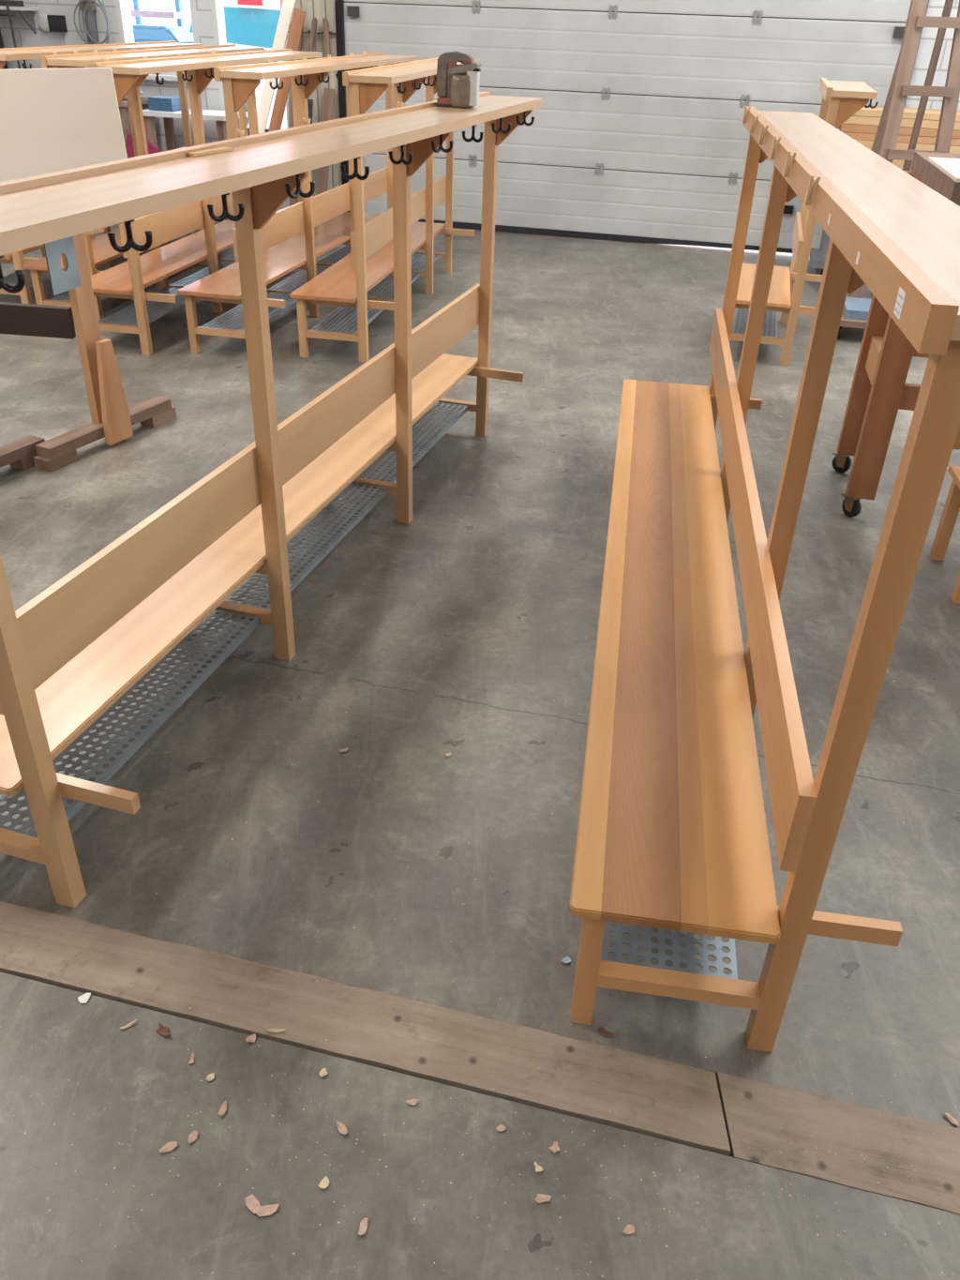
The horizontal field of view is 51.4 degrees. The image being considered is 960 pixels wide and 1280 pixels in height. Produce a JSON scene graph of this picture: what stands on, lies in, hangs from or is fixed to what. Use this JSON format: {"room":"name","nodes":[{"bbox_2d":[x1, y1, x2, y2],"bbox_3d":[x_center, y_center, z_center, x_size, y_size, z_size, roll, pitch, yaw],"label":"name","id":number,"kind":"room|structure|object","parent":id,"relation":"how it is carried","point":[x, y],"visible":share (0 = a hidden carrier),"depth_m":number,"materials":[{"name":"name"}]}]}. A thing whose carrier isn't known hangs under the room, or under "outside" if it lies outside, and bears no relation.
{"room":"woodworking shop","nodes":[
{"label":"woodworking shop","id":0,"kind":"room"},
{"bbox_2d":[0,0,289,209],"bbox_3d":[-4.043,-6.632,9.698,4.700,4.300,0.250,9,33,11],"label":"wall","id":1,"kind":"structure","parent":0,"point":[24,36],"depth_m":9.95,"materials":[{"name":"paint"}]},
{"bbox_2d":[0,5,37,33],"bbox_3d":[-4.734,-6.146,9.889,0.650,0.230,0.280,9,33,11],"label":"wall shelf","id":2,"kind":"object","parent":1,"relation":"attached to","point":[26,12],"visible":0.94,"depth_m":9.83,"materials":[{"name":"white paint"}]},
{"bbox_2d":[0,0,24,6],"bbox_3d":[-4.622,-6.241,9.783,0.250,0.050,0.120,9,33,11],"label":"tool case","id":3,"kind":"object","parent":2,"relation":"on","point":[11,3],"visible":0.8,"depth_m":9.73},
{"bbox_2d":[37,14,67,31],"bbox_3d":[-4.252,-6.097,9.869,0.285,0.150,0.120,9,33,11],"label":"wall box","id":4,"kind":"object","parent":1,"relation":"attached to","point":[47,22],"visible":1,"depth_m":9.84,"materials":[{"name":"white paint"}]},
{"bbox_2d":[78,0,99,44],"bbox_3d":[-3.802,-6.320,9.593,0.120,2.100,0.109,9,33,11],"label":"pipe riser","id":5,"kind":"object","parent":1,"relation":"attached to","point":[90,17],"visible":0.25,"depth_m":9.73,"materials":[{"name":"grey paint"}]},
{"bbox_2d":[73,0,110,44],"bbox_3d":[-3.765,-5.984,9.681,0.378,0.458,0.037,9,33,11],"label":"cable coil","id":6,"kind":"object","parent":5,"relation":"hanging from","point":[107,37],"visible":0.91,"depth_m":9.67,"materials":[{"name":"grey paint"}]},
{"bbox_2d":[114,0,199,81],"bbox_3d":[-3.112,-6.349,9.436,0.934,1.840,0.200,9,33,11],"label":"window","id":7,"kind":"structure","parent":1,"relation":"in","point":[138,21],"depth_m":9.70,"materials":[{"name":"glass"}]},
{"bbox_2d":[210,0,288,135],"bbox_3d":[-2.183,-5.876,9.444,0.841,2.590,0.200,9,33,11],"label":"window","id":8,"kind":"structure","parent":1,"relation":"in","point":[239,22],"depth_m":9.52,"materials":[{"name":"glass"}]},
{"bbox_2d":[0,219,959,1279],"bbox_3d":[-0.079,-0.563,4.376,13.000,0.035,18.000,2,32,0],"label":"floor","id":9,"kind":"structure","parent":0,"point":[508,685],"depth_m":2.60,"materials":[{"name":"concrete"}]},
{"bbox_2d":[0,29,8,69],"bbox_3d":[-5.037,-5.359,10.153,0.560,1.600,0.340,9,33,11],"label":"cabinet","id":10,"kind":"object","parent":9,"relation":"on","point":[1,39],"visible":0.02,"depth_m":9.88,"materials":[{"name":"rubber"}]},
{"bbox_2d":[0,3,20,68],"bbox_3d":[-4.546,-5.369,10.057,0.400,1.750,0.300,9,33,11],"label":"stand","id":11,"kind":"object","parent":9,"relation":"on","point":[8,14],"visible":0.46,"depth_m":9.67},
{"bbox_2d":[0,435,45,469],"bbox_3d":[-2.223,-1.100,4.113,0.165,1.020,0.850,16,35,21],"label":"stand","id":12,"kind":"object","parent":9,"relation":"on","point":[19,454],"visible":0.68,"depth_m":4.55,"materials":[{"name":"brown wood"}]},
{"bbox_2d":[77,993,90,1003],"bbox_3d":[-0.860,0.777,2.168,0.024,0.004,0.027,5,32,4],"label":"paper scrap","id":13,"kind":"object","parent":9,"relation":"on","point":[84,998],"visible":1,"depth_m":2.17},
{"bbox_2d":[0,226,176,472],"bbox_3d":[-2.972,-1.373,4.501,2.895,1.020,0.768,-1,32,-6],"label":"stand","id":14,"kind":"object","parent":9,"relation":"on","point":[112,418],"visible":0.87,"depth_m":4.61,"materials":[{"name":"brown wood"}]},
{"bbox_2d":[0,67,127,181],"bbox_3d":[-2.696,-1.992,4.068,2.418,0.644,0.028,-5,33,-11],"label":"panel","id":15,"kind":"object","parent":14,"relation":"on","point":[52,120],"visible":0.6,"depth_m":4.17,"materials":[{"name":"wood"}]},
{"bbox_2d":[0,40,203,303],"bbox_3d":[-2.900,-3.631,7.592,0.673,1.544,2.960,7,33,7],"label":"bench","id":16,"kind":"object","parent":9,"relation":"on","point":[17,258],"visible":0.06,"depth_m":6.98,"materials":[{"name":"brown wood"}]},
{"bbox_2d":[120,1019,137,1028],"bbox_3d":[-0.743,0.813,2.113,0.037,0.008,0.008,-23,40,-34],"label":"chip","id":17,"kind":"object","parent":9,"relation":"on","point":[135,1020],"visible":1,"depth_m":2.11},
{"bbox_2d":[118,97,158,147],"bbox_3d":[-3.541,-4.845,9.989,0.500,1.000,0.600,9,33,11],"label":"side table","id":18,"kind":"object","parent":9,"relation":"on","point":[123,107],"visible":0.12,"depth_m":9.58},
{"bbox_2d":[22,44,263,322],"bbox_3d":[-2.331,-3.448,7.336,0.673,1.544,2.960,7,33,7],"label":"bench","id":19,"kind":"object","parent":9,"relation":"on","point":[99,251],"visible":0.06,"depth_m":6.59,"materials":[{"name":"brown wood"}]},
{"bbox_2d":[125,134,160,219],"bbox_3d":[-3.121,-4.250,9.230,0.544,0.831,0.467,13,34,16],"label":"sack","id":20,"kind":"object","parent":9,"relation":"on","point":[152,148],"visible":0.06,"depth_m":9.07,"materials":[{"name":"red fabric"}]},
{"bbox_2d":[156,1022,170,1036],"bbox_3d":[-0.666,0.821,2.104,0.046,0.009,0.022,22,37,28],"label":"chip","id":21,"kind":"object","parent":9,"relation":"on","point":[163,1031],"visible":1,"depth_m":2.10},
{"bbox_2d":[159,1141,177,1153],"bbox_3d":[-0.591,0.960,1.891,0.034,0.006,0.019,-18,37,-28],"label":"chip","id":22,"kind":"object","parent":9,"relation":"on","point":[170,1146],"visible":1,"depth_m":1.89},
{"bbox_2d":[188,1053,194,1063],"bbox_3d":[-0.592,0.859,2.049,0.010,0.009,0.022,-2,32,-6],"label":"chip","id":23,"kind":"object","parent":9,"relation":"on","point":[191,1061],"visible":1,"depth_m":2.05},
{"bbox_2d":[188,1130,197,1143],"bbox_3d":[-0.550,0.950,1.909,0.016,0.006,0.024,25,39,32],"label":"chip","id":24,"kind":"object","parent":9,"relation":"on","point":[193,1136],"visible":1,"depth_m":1.91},
{"bbox_2d":[142,108,247,220],"bbox_3d":[-2.781,-4.700,9.870,0.900,0.930,0.500,9,33,11],"label":"work table","id":25,"kind":"object","parent":9,"relation":"on","point":[219,116],"visible":0.24,"depth_m":9.57,"materials":[{"name":"white paint"}]},
{"bbox_2d":[147,95,180,111],"bbox_3d":[-3.018,-5.183,9.644,0.250,0.110,0.280,9,33,11],"label":"plastic crate","id":26,"kind":"object","parent":25,"relation":"on","point":[166,103],"visible":0.86,"depth_m":9.54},
{"bbox_2d":[90,48,322,355],"bbox_3d":[-1.830,-3.156,6.904,0.672,1.544,2.960,8,33,8],"label":"bench","id":27,"kind":"object","parent":9,"relation":"on","point":[128,279],"visible":0.58,"depth_m":6.31,"materials":[{"name":"brown wood"}]},
{"bbox_2d":[205,1072,214,1081],"bbox_3d":[-0.545,0.882,2.016,0.018,0.007,0.015,-11,34,-19],"label":"chip","id":28,"kind":"object","parent":9,"relation":"on","point":[211,1076],"visible":1,"depth_m":2.02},
{"bbox_2d":[218,1100,226,1115],"bbox_3d":[-0.504,0.919,1.958,0.013,0.008,0.032,7,33,8],"label":"chip","id":29,"kind":"object","parent":9,"relation":"on","point":[223,1108],"visible":1,"depth_m":1.96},
{"bbox_2d":[245,1033,255,1042],"bbox_3d":[-0.480,0.835,2.094,0.021,0.007,0.018,-6,33,-12],"label":"chip","id":30,"kind":"object","parent":9,"relation":"on","point":[252,1038],"visible":1,"depth_m":2.09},
{"bbox_2d":[244,1194,261,1214],"bbox_3d":[-0.411,1.020,1.807,0.034,0.005,0.020,26,39,33],"label":"chip","id":31,"kind":"object","parent":9,"relation":"on","point":[252,1203],"visible":1,"depth_m":1.81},
{"bbox_2d":[233,0,295,215],"bbox_3d":[-1.965,-4.967,9.180,0.910,2.183,0.084,-21,39,-32],"label":"plank","id":32,"kind":"object","parent":9,"relation":"on","point":[287,8],"visible":0.44,"depth_m":9.03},
{"bbox_2d":[256,1204,279,1217],"bbox_3d":[-0.383,1.027,1.798,0.041,0.005,0.018,-6,33,-12],"label":"chip","id":33,"kind":"object","parent":9,"relation":"on","point":[268,1210],"visible":1,"depth_m":1.80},
{"bbox_2d":[0,91,542,908],"bbox_3d":[-0.558,-0.883,3.375,0.673,1.544,3.451,11,33,14],"label":"bench","id":34,"kind":"object","parent":9,"relation":"on","point":[70,655],"visible":1,"depth_m":2.73,"materials":[{"name":"brown wood"}]},
{"bbox_2d":[186,147,232,156],"bbox_3d":[-0.650,-1.175,2.402,0.024,0.007,0.150,15,34,19],"label":"wood offcut","id":35,"kind":"object","parent":34,"relation":"on","point":[220,149],"visible":1,"depth_m":2.39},
{"bbox_2d":[235,129,244,137],"bbox_3d":[-0.629,-1.309,2.627,0.023,0.060,0.015,11,33,14],"label":"clothespin","id":36,"kind":"object","parent":34,"relation":"attached to","point":[237,131],"visible":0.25,"depth_m":2.61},
{"bbox_2d":[302,117,310,125],"bbox_3d":[-0.511,-1.508,2.949,0.023,0.061,0.018,8,33,9],"label":"clothespin","id":37,"kind":"object","parent":34,"relation":"attached to","point":[308,122],"visible":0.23,"depth_m":2.93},
{"bbox_2d":[396,101,403,107],"bbox_3d":[-0.286,-1.888,3.565,0.023,0.060,0.014,10,33,12],"label":"clothespin","id":38,"kind":"object","parent":34,"relation":"attached to","point":[398,102],"visible":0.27,"depth_m":3.55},
{"bbox_2d":[436,51,481,108],"bbox_3d":[-0.079,-2.091,3.725,0.163,0.181,0.128,7,33,7],"label":"power sander","id":39,"kind":"object","parent":34,"relation":"on","point":[458,85],"visible":1,"depth_m":3.69,"materials":[{"name":"metal"}]},
{"bbox_2d":[451,74,474,107],"bbox_3d":[-0.062,-2.050,3.728,0.095,0.105,0.095,7,33,7],"label":"canister","id":40,"kind":"object","parent":39,"relation":"on","point":[462,85],"depth_m":3.69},
{"bbox_2d":[447,62,481,105],"bbox_3d":[-0.058,-2.079,3.730,0.125,0.137,0.121,2,32,0],"label":"canister","id":41,"kind":"object","parent":39,"relation":"on","point":[463,80],"depth_m":3.69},
{"bbox_2d":[268,7,305,132],"bbox_3d":[-1.877,-4.749,9.179,0.737,1.818,0.086,-22,39,-33],"label":"plank","id":42,"kind":"object","parent":9,"relation":"on","point":[298,18],"visible":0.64,"depth_m":9.06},
{"bbox_2d":[288,81,298,206],"bbox_3d":[-1.824,-4.776,9.778,0.093,1.220,0.350,4,32,4],"label":"leaning board","id":43,"kind":"object","parent":9,"relation":"on","point":[291,113],"visible":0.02,"depth_m":9.68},
{"bbox_2d":[177,52,417,353],"bbox_3d":[-1.135,-3.119,6.885,0.672,1.544,2.960,8,33,10],"label":"bench","id":44,"kind":"object","parent":9,"relation":"on","point":[298,233],"visible":0.54,"depth_m":6.47,"materials":[{"name":"brown wood"}]},
{"bbox_2d":[307,98,313,123],"bbox_3d":[-1.685,-4.665,9.745,0.060,1.072,0.295,9,33,11],"label":"leaning board","id":45,"kind":"object","parent":9,"relation":"on","point":[309,101],"visible":0.21,"depth_m":9.59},
{"bbox_2d":[287,0,342,195],"bbox_3d":[-1.525,-6.215,9.185,0.506,4.300,0.250,9,33,11],"label":"boards","id":46,"kind":"object","parent":9,"relation":"on","point":[319,9],"depth_m":9.43,"materials":[{"name":"wood"}]},
{"bbox_2d":[319,1068,327,1077],"bbox_3d":[-0.319,0.880,2.033,0.019,0.006,0.015,-26,42,-37],"label":"chip","id":47,"kind":"object","parent":9,"relation":"on","point":[323,1073],"visible":1,"depth_m":2.03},
{"bbox_2d":[318,1175,329,1189],"bbox_3d":[-0.287,1.002,1.842,0.017,0.005,0.022,25,39,32],"label":"chip","id":48,"kind":"object","parent":9,"relation":"on","point":[324,1182],"visible":1,"depth_m":1.84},
{"bbox_2d":[316,88,334,195],"bbox_3d":[-1.513,-4.695,9.713,0.102,1.172,0.338,15,34,19],"label":"leaning board","id":49,"kind":"object","parent":9,"relation":"on","point":[329,93],"visible":0.36,"depth_m":9.59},
{"bbox_2d":[336,1121,347,1134],"bbox_3d":[-0.267,0.944,1.933,0.014,0.008,0.033,-17,37,-27],"label":"chip","id":50,"kind":"object","parent":9,"relation":"on","point":[341,1127],"visible":1,"depth_m":1.93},
{"bbox_2d":[338,747,348,752],"bbox_3d":[-0.398,0.320,2.914,0.033,0.007,0.014,-14,36,-24],"label":"chip","id":51,"kind":"object","parent":9,"relation":"on","point":[347,748],"visible":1,"depth_m":2.91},
{"bbox_2d":[358,1218,367,1234],"bbox_3d":[-0.208,1.045,1.778,0.014,0.007,0.031,4,32,2],"label":"chip","id":52,"kind":"object","parent":9,"relation":"on","point":[364,1224],"visible":1,"depth_m":1.78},
{"bbox_2d":[0,901,730,1156],"bbox_3d":[-1.067,0.701,2.311,3.241,0.038,0.170,9,33,11],"label":"plank","id":53,"kind":"object","parent":9,"relation":"on","point":[643,1094],"visible":0.84,"depth_m":2.13,"materials":[{"name":"wood"}]},
{"bbox_2d":[263,1028,286,1032],"bbox_3d":[-0.433,0.823,2.107,0.047,0.008,0.008,1,32,-3],"label":"chip","id":54,"kind":"object","parent":53,"relation":"on","point":[269,1030],"visible":1,"depth_m":2.11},
{"bbox_2d":[289,57,481,362],"bbox_3d":[-0.557,-3.022,6.766,0.673,1.544,2.604,7,33,8],"label":"bench","id":55,"kind":"object","parent":9,"relation":"on","point":[346,284],"visible":0.72,"depth_m":6.17,"materials":[{"name":"brown wood"}]},
{"bbox_2d":[406,1099,420,1105],"bbox_3d":[-0.133,0.918,1.984,0.026,0.006,0.014,-11,34,-20],"label":"chip","id":56,"kind":"object","parent":9,"relation":"on","point":[413,1102],"visible":1,"depth_m":1.98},
{"bbox_2d":[0,475,956,1279],"bbox_3d":[0.096,0.156,3.209,2.589,0.006,3.726,2,32,0],"label":"crumbs","id":57,"kind":"object","parent":9,"relation":"on","point":[654,1172],"visible":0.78,"depth_m":1.91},
{"bbox_2d":[496,1124,505,1131],"bbox_3d":[0.040,0.950,1.945,0.019,0.005,0.014,-4,33,-10],"label":"chip","id":58,"kind":"object","parent":9,"relation":"on","point":[500,1128],"visible":1,"depth_m":1.94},
{"bbox_2d":[533,1161,543,1172],"bbox_3d":[0.108,0.993,1.879,0.014,0.007,0.021,-21,39,-32],"label":"chip","id":59,"kind":"object","parent":9,"relation":"on","point":[538,1168],"visible":1,"depth_m":1.88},
{"bbox_2d":[534,1193,551,1204],"bbox_3d":[0.115,1.023,1.831,0.032,0.007,0.018,-1,32,-5],"label":"chip","id":60,"kind":"object","parent":9,"relation":"on","point":[540,1198],"visible":1,"depth_m":1.83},
{"bbox_2d":[549,1141,559,1153],"bbox_3d":[0.144,0.973,1.913,0.021,0.007,0.018,-26,42,-37],"label":"chip","id":61,"kind":"object","parent":9,"relation":"on","point":[555,1148],"visible":1,"depth_m":1.91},
{"bbox_2d":[561,956,571,963],"bbox_3d":[0.198,0.736,2.295,0.021,0.004,0.017,-21,39,-32],"label":"chip","id":62,"kind":"object","parent":9,"relation":"on","point":[566,959],"visible":1,"depth_m":2.29,"materials":[{"name":"wood"}]},
{"bbox_2d":[597,1026,614,1038],"bbox_3d":[0.269,0.839,2.133,0.038,0.006,0.016,20,36,26],"label":"chip","id":63,"kind":"object","parent":9,"relation":"on","point":[607,1033],"visible":1,"depth_m":2.13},
{"bbox_2d":[622,1224,634,1234],"bbox_3d":[0.266,1.055,1.789,0.024,0.007,0.016,-4,33,-10],"label":"chip","id":64,"kind":"object","parent":9,"relation":"on","point":[629,1228],"visible":1,"depth_m":1.79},
{"bbox_2d":[569,105,959,1052],"bbox_3d":[0.773,-0.658,3.098,0.673,1.544,3.371,6,32,6],"label":"bench","id":65,"kind":"object","parent":9,"relation":"on","point":[672,833],"visible":1,"depth_m":2.19,"materials":[{"name":"brown wood"}]},
{"bbox_2d":[741,105,751,123],"bbox_3d":[1.042,-2.054,3.906,0.023,0.061,0.016,6,32,6],"label":"clothespin","id":66,"kind":"object","parent":65,"relation":"attached to","point":[748,110],"visible":1,"depth_m":3.90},
{"bbox_2d":[750,114,759,134],"bbox_3d":[0.981,-1.843,3.568,0.023,0.061,0.019,7,33,8],"label":"clothespin","id":67,"kind":"object","parent":65,"relation":"attached to","point":[757,118],"visible":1,"depth_m":3.56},
{"bbox_2d":[758,123,768,145],"bbox_3d":[0.924,-1.647,3.255,0.023,0.061,0.017,6,32,6],"label":"clothespin","id":68,"kind":"object","parent":65,"relation":"attached to","point":[761,138],"visible":1,"depth_m":3.25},
{"bbox_2d":[769,136,781,159],"bbox_3d":[0.863,-1.438,2.919,0.023,0.061,0.020,5,32,5],"label":"clothespin","id":69,"kind":"object","parent":65,"relation":"attached to","point":[774,151],"visible":1,"depth_m":2.92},
{"bbox_2d":[783,151,797,177],"bbox_3d":[0.804,-1.234,2.593,0.023,0.061,0.018,6,32,7],"label":"clothespin","id":70,"kind":"object","parent":65,"relation":"attached to","point":[787,172],"visible":1,"depth_m":2.59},
{"bbox_2d":[803,175,820,205],"bbox_3d":[0.735,-0.994,2.208,0.023,0.060,0.015,5,32,4],"label":"clothespin","id":71,"kind":"object","parent":65,"relation":"attached to","point":[811,189],"visible":1,"depth_m":2.20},
{"bbox_2d":[894,293,903,314],"bbox_3d":[0.600,-0.481,1.429,0.001,0.022,0.032,6,32,6],"label":"print","id":72,"kind":"object","parent":65,"relation":"attached to","point":[898,293],"depth_m":1.43},
{"bbox_2d":[730,77,878,365],"bbox_3d":[1.992,-2.685,6.381,0.673,1.544,1.152,9,33,11],"label":"bench","id":73,"kind":"object","parent":9,"relation":"on","point":[841,99],"visible":0.7,"depth_m":6.22,"materials":[{"name":"brown wood"}]},
{"bbox_2d":[716,1071,959,1214],"bbox_3d":[1.820,1.173,1.734,2.789,0.036,0.179,9,33,11],"label":"plank","id":74,"kind":"object","parent":9,"relation":"on","point":[835,1126],"visible":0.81,"depth_m":1.94,"materials":[{"name":"wood"}]},
{"bbox_2d":[837,297,872,338],"bbox_3d":[2.777,-2.224,6.957,0.700,0.200,0.500,8,33,10],"label":"trolley","id":75,"kind":"object","parent":9,"relation":"on","point":[856,310],"visible":0.12,"depth_m":6.80,"materials":[{"name":"wood"}]},
{"bbox_2d":[843,297,872,320],"bbox_3d":[2.779,-2.284,6.920,0.500,0.060,0.400,8,33,10],"label":"plastic crate","id":76,"kind":"object","parent":75,"relation":"on","point":[855,308],"depth_m":6.83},
{"bbox_2d":[809,205,959,274],"bbox_3d":[3.458,-3.401,8.357,1.240,0.740,0.560,9,33,11],"label":"trolley","id":77,"kind":"object","parent":9,"relation":"on","point":[818,256],"visible":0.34,"depth_m":8.39,"materials":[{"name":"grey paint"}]},
{"bbox_3d":[3.380,-3.638,7.987,1.241,0.046,0.134,9,33,11],"label":"plank","id":78,"kind":"object","parent":77,"relation":"on","visible":0},
{"bbox_3d":[3.367,-3.687,7.964,1.367,0.056,0.139,9,33,11],"label":"plank","id":79,"kind":"object","parent":78,"relation":"on","visible":0},
{"bbox_3d":[3.426,-3.726,7.929,1.304,0.043,0.151,9,33,11],"label":"plank","id":80,"kind":"object","parent":79,"relation":"on","visible":0},
{"bbox_2d":[892,159,912,167],"bbox_3d":[3.418,-3.775,7.907,1.267,0.057,0.160,9,33,11],"label":"plank","id":81,"kind":"object","parent":80,"relation":"on","point":[899,163],"visible":0.11,"depth_m":7.86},
{"bbox_3d":[3.452,-3.818,7.863,1.299,0.059,0.148,9,33,11],"label":"plank","id":82,"kind":"object","parent":81,"relation":"on","visible":0},
{"bbox_2d":[855,139,959,153],"bbox_3d":[3.476,-3.862,7.823,1.278,0.055,0.141,9,33,11],"label":"plank","id":83,"kind":"object","parent":82,"relation":"on","point":[955,149],"visible":0.33,"depth_m":7.78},
{"bbox_2d":[842,131,959,145],"bbox_3d":[3.381,-3.921,7.809,1.232,0.047,0.131,9,33,11],"label":"plank","id":84,"kind":"object","parent":83,"relation":"on","point":[854,135],"visible":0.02,"depth_m":7.77,"materials":[{"name":"brown wood"}]},
{"bbox_2d":[840,123,959,138],"bbox_3d":[3.477,-3.951,7.763,1.292,0.054,0.133,9,33,11],"label":"plank","id":85,"kind":"object","parent":84,"relation":"on","point":[847,128],"visible":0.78,"depth_m":7.76,"materials":[{"name":"brown wood"}]},
{"bbox_2d":[843,115,959,130],"bbox_3d":[3.388,-4.017,7.755,1.217,0.055,0.143,9,33,11],"label":"plank","id":86,"kind":"object","parent":85,"relation":"on","point":[854,119],"visible":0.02,"depth_m":7.72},
{"bbox_2d":[853,108,959,120],"bbox_3d":[3.495,-4.045,7.708,1.207,0.043,0.147,9,33,11],"label":"plank","id":87,"kind":"object","parent":86,"relation":"on","point":[911,114],"visible":0.44,"depth_m":7.69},
{"bbox_3d":[3.431,-3.707,8.101,1.276,0.046,0.131,9,33,11],"label":"plank","id":88,"kind":"object","parent":77,"relation":"on","visible":0},
{"bbox_3d":[3.426,-3.765,8.090,1.334,0.056,0.158,9,33,11],"label":"plank","id":89,"kind":"object","parent":88,"relation":"on","visible":0},
{"bbox_3d":[3.516,-3.796,8.046,1.214,0.043,0.139,9,33,11],"label":"plank","id":90,"kind":"object","parent":89,"relation":"on","visible":0},
{"bbox_3d":[3.437,-3.859,8.042,1.254,0.057,0.140,9,33,11],"label":"plank","id":91,"kind":"object","parent":90,"relation":"on","visible":0},
{"bbox_3d":[3.460,-3.908,8.006,1.195,0.059,0.165,9,33,11],"label":"plank","id":92,"kind":"object","parent":91,"relation":"on","visible":0},
{"bbox_3d":[3.444,-3.956,7.970,1.313,0.055,0.159,9,33,11],"label":"plank","id":93,"kind":"object","parent":92,"relation":"on","visible":0},
{"bbox_3d":[3.413,-4.000,7.937,1.371,0.047,0.156,9,33,11],"label":"plank","id":94,"kind":"object","parent":93,"relation":"on","visible":0},
{"bbox_3d":[3.522,-4.023,7.879,1.238,0.054,0.135,9,33,11],"label":"plank","id":95,"kind":"object","parent":94,"relation":"on","visible":0},
{"bbox_3d":[3.422,-4.096,7.882,1.198,0.055,0.145,9,33,11],"label":"plank","id":96,"kind":"object","parent":95,"relation":"on","visible":0},
{"bbox_2d":[861,106,959,113],"bbox_3d":[3.536,-4.128,7.842,1.217,0.043,0.159,9,33,11],"label":"plank","id":97,"kind":"object","parent":96,"relation":"on","point":[863,107],"visible":0.11,"depth_m":7.86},
{"bbox_3d":[3.466,-3.781,8.220,1.273,0.046,0.138,9,33,11],"label":"plank","id":98,"kind":"object","parent":77,"relation":"on","visible":0},
{"bbox_3d":[3.556,-3.831,8.203,1.350,0.056,0.140,9,33,11],"label":"plank","id":99,"kind":"object","parent":98,"relation":"on","visible":0},
{"bbox_3d":[3.480,-3.890,8.193,1.152,0.043,0.159,9,33,11],"label":"plank","id":100,"kind":"object","parent":99,"relation":"on","visible":0},
{"bbox_3d":[3.456,-3.944,8.178,1.160,0.057,0.158,9,33,11],"label":"plank","id":101,"kind":"object","parent":100,"relation":"on","visible":0},
{"bbox_3d":[3.476,-3.998,8.150,1.251,0.059,0.152,9,33,11],"label":"plank","id":102,"kind":"object","parent":101,"relation":"on","visible":0},
{"bbox_3d":[3.492,-4.039,8.105,1.205,0.055,0.151,9,33,11],"label":"plank","id":103,"kind":"object","parent":102,"relation":"on","visible":0},
{"bbox_3d":[3.526,-4.069,8.053,1.185,0.047,0.141,9,33,11],"label":"plank","id":104,"kind":"object","parent":103,"relation":"on","visible":0},
{"bbox_3d":[3.501,-4.110,8.017,1.234,0.054,0.150,9,33,11],"label":"plank","id":105,"kind":"object","parent":104,"relation":"on","visible":0},
{"bbox_3d":[3.569,-4.161,7.993,1.287,0.055,0.156,9,33,11],"label":"plank","id":106,"kind":"object","parent":105,"relation":"on","visible":0},
{"bbox_2d":[863,105,959,112],"bbox_3d":[3.491,-4.231,8.001,1.260,0.043,0.165,9,33,11],"label":"plank","id":107,"kind":"object","parent":106,"relation":"on","point":[864,106],"visible":0.11,"depth_m":7.97,"materials":[{"name":"brown wood"}]},
{"bbox_2d":[831,151,959,517],"bbox_3d":[2.240,-1.133,4.060,1.242,1.412,0.960,8,33,10],"label":"workbench","id":108,"kind":"object","parent":9,"relation":"on","point":[880,388],"visible":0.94,"depth_m":4.20,"materials":[{"name":"wood"}]},
{"bbox_2d":[910,151,959,205],"bbox_3d":[2.291,-1.686,3.703,1.180,0.070,0.960,8,33,10],"label":"countertop","id":109,"kind":"structure","parent":108,"relation":"on","point":[925,170],"depth_m":3.78,"materials":[{"name":"wood"}]},
{"bbox_2d":[847,0,959,298],"bbox_3d":[2.985,-3.612,7.014,0.552,2.509,0.915,2,32,0],"label":"wooden ladder","id":110,"kind":"object","parent":9,"relation":"on","point":[884,144],"visible":0.48,"depth_m":6.69,"materials":[{"name":"wood"}]},
{"bbox_2d":[930,465,959,603],"bbox_3d":[2.033,-0.386,3.828,0.445,0.384,0.445,6,32,6],"label":"wooden stool","id":111,"kind":"object","parent":9,"relation":"on","point":[952,507],"visible":1,"depth_m":3.98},
{"bbox_2d":[943,1113,959,1126],"bbox_3d":[0.941,0.955,1.989,0.012,0.006,0.033,-17,37,-28],"label":"chip","id":112,"kind":"object","parent":9,"relation":"on","point":[950,1118],"visible":1,"depth_m":1.99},
{"bbox_2d":[904,0,959,110],"bbox_3d":[5.146,-5.109,7.824,3.036,4.300,0.250,9,33,11],"label":"wall","id":113,"kind":"structure","parent":0,"point":[935,8],"depth_m":8.28,"materials":[{"name":"paint"}]},
{"bbox_3d":[1.265,-7.356,7.658,5.127,0.566,0.190,9,33,11],"label":"lintel","id":114,"kind":"object","parent":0,"visible":0},
{"bbox_2d":[334,0,929,253],"bbox_3d":[1.155,-5.457,8.677,5.122,3.730,0.105,9,33,11],"label":"door","id":115,"kind":"structure","parent":114,"relation":"attached to","point":[639,134],"depth_m":9.04,"materials":[{"name":"paint"}]},
{"bbox_3d":[-1.570,-5.686,9.347,0.490,0.012,0.045,9,33,11],"label":"wall rail","id":116,"kind":"object","parent":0,"visible":0},
{"bbox_2d":[298,25,306,51],"bbox_3d":[-1.674,-5.634,9.355,0.111,0.347,0.040,9,33,11],"label":"clamp","id":117,"kind":"object","parent":116,"relation":"hanging from","point":[300,47],"visible":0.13,"depth_m":9.36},
{"bbox_2d":[307,17,319,51],"bbox_3d":[-1.573,-5.568,9.365,0.152,0.460,0.040,9,33,11],"label":"clamp","id":118,"kind":"object","parent":116,"relation":"hanging from","point":[314,22],"visible":0.77,"depth_m":9.30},
{"bbox_2d":[321,17,332,57],"bbox_3d":[-1.424,-5.576,9.315,0.111,0.388,0.040,9,33,11],"label":"clamp","id":119,"kind":"object","parent":116,"relation":"hanging from","point":[325,26],"visible":0.82,"depth_m":9.27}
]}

